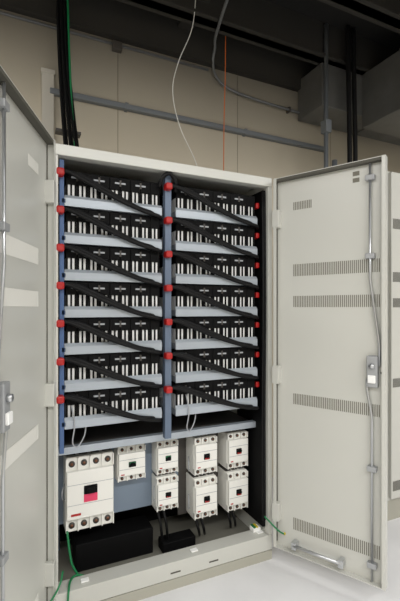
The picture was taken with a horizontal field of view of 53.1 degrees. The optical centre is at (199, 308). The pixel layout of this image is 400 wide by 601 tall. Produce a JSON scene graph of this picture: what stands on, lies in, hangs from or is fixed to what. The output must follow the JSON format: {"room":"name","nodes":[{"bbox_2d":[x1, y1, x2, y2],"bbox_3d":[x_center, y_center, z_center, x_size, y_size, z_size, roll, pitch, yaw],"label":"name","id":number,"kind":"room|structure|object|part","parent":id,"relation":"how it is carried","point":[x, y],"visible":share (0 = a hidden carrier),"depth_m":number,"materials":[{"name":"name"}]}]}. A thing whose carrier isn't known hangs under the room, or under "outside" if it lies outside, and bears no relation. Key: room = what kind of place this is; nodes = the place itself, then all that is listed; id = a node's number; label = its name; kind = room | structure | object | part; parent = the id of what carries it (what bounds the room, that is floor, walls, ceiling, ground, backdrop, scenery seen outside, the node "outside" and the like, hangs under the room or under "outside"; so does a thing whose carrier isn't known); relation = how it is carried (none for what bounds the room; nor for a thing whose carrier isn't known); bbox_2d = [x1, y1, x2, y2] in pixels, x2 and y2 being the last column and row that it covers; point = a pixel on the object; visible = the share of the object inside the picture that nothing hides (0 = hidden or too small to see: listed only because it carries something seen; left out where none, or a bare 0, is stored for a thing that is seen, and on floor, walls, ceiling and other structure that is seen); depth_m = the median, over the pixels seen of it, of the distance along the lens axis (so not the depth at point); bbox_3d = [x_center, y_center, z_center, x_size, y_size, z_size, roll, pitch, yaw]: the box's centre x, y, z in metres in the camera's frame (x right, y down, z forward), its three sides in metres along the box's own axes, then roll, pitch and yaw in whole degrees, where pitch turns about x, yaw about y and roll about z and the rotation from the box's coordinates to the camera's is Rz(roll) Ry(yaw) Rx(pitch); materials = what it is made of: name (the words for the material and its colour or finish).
{"room":"electrical equipment room","nodes":[
{"label":"electrical equipment room","id":0,"kind":"room"},
{"bbox_2d":[0,9,399,476],"bbox_3d":[0.159,-0.485,3.018,10.500,3.600,0.152,0,0,-25],"label":"wall","id":1,"kind":"structure","parent":0,"point":[135,78],"depth_m":2.76,"materials":[{"name":"beige paint"}]},
{"bbox_2d":[0,0,323,151],"bbox_3d":[-0.877,-0.855,1.441,5.301,1.939,1.852,0,0,-25],"label":"pipe","id":2,"kind":"object","parent":1,"relation":"attached to","point":[48,90],"visible":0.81,"depth_m":2.63,"materials":[{"name":"grey plastic"}]},
{"bbox_2d":[0,0,399,91],"bbox_3d":[1.567,-1.975,-0.048,10.500,0.460,7.100,0,0,-25],"label":"ceiling","id":3,"kind":"structure","parent":0,"point":[278,43],"depth_m":2.72,"materials":[{"name":"black concrete"}]},
{"bbox_2d":[55,0,357,169],"bbox_3d":[0.165,-0.370,2.637,2.094,3.370,0.296,0,0,-25],"label":"cables","id":4,"kind":"object","parent":3,"relation":"hanging from","point":[69,132],"depth_m":2.46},
{"bbox_2d":[139,477,399,600],"bbox_3d":[1.567,1.375,-0.048,10.500,0.120,7.100,0,0,-25],"label":"floor","id":5,"kind":"structure","parent":0,"point":[287,576],"depth_m":1.91,"materials":[{"name":"concrete"}]},
{"bbox_2d":[0,65,386,600],"bbox_3d":[-0.112,0.316,1.915,1.575,1.999,1.231,0,0,-25],"label":"tall cabinet","id":6,"kind":"object","parent":5,"relation":"on","point":[137,372],"visible":1,"depth_m":1.87,"materials":[{"name":"beige metal"}]},
{"bbox_3d":[-0.565,0.279,1.333,0.268,1.892,0.554,0,0,-25],"label":"door","id":7,"kind":"part","parent":6,"relation":"part of","materials":[{"name":"grey paint"}]},
{"bbox_3d":[0.581,0.279,1.908,0.322,1.892,0.505,0,0,-25],"label":"door","id":8,"kind":"part","parent":6,"relation":"part of","materials":[{"name":"grey paint"}]},
{"bbox_2d":[387,171,399,520],"bbox_3d":[1.517,0.235,2.960,1.080,2.160,0.690,0,0,-25],"label":"tall cabinet","id":9,"kind":"object","parent":5,"relation":"on","point":[393,179],"visible":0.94,"depth_m":2.45,"materials":[{"name":"beige metal"}]},
{"bbox_2d":[298,48,399,144],"bbox_3d":[3.067,-1.740,3.634,4.500,0.690,1.140,0,0,-25],"label":"duct","id":10,"kind":"object","parent":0,"point":[378,89],"depth_m":3.04,"materials":[{"name":"grey metal"}]}
]}

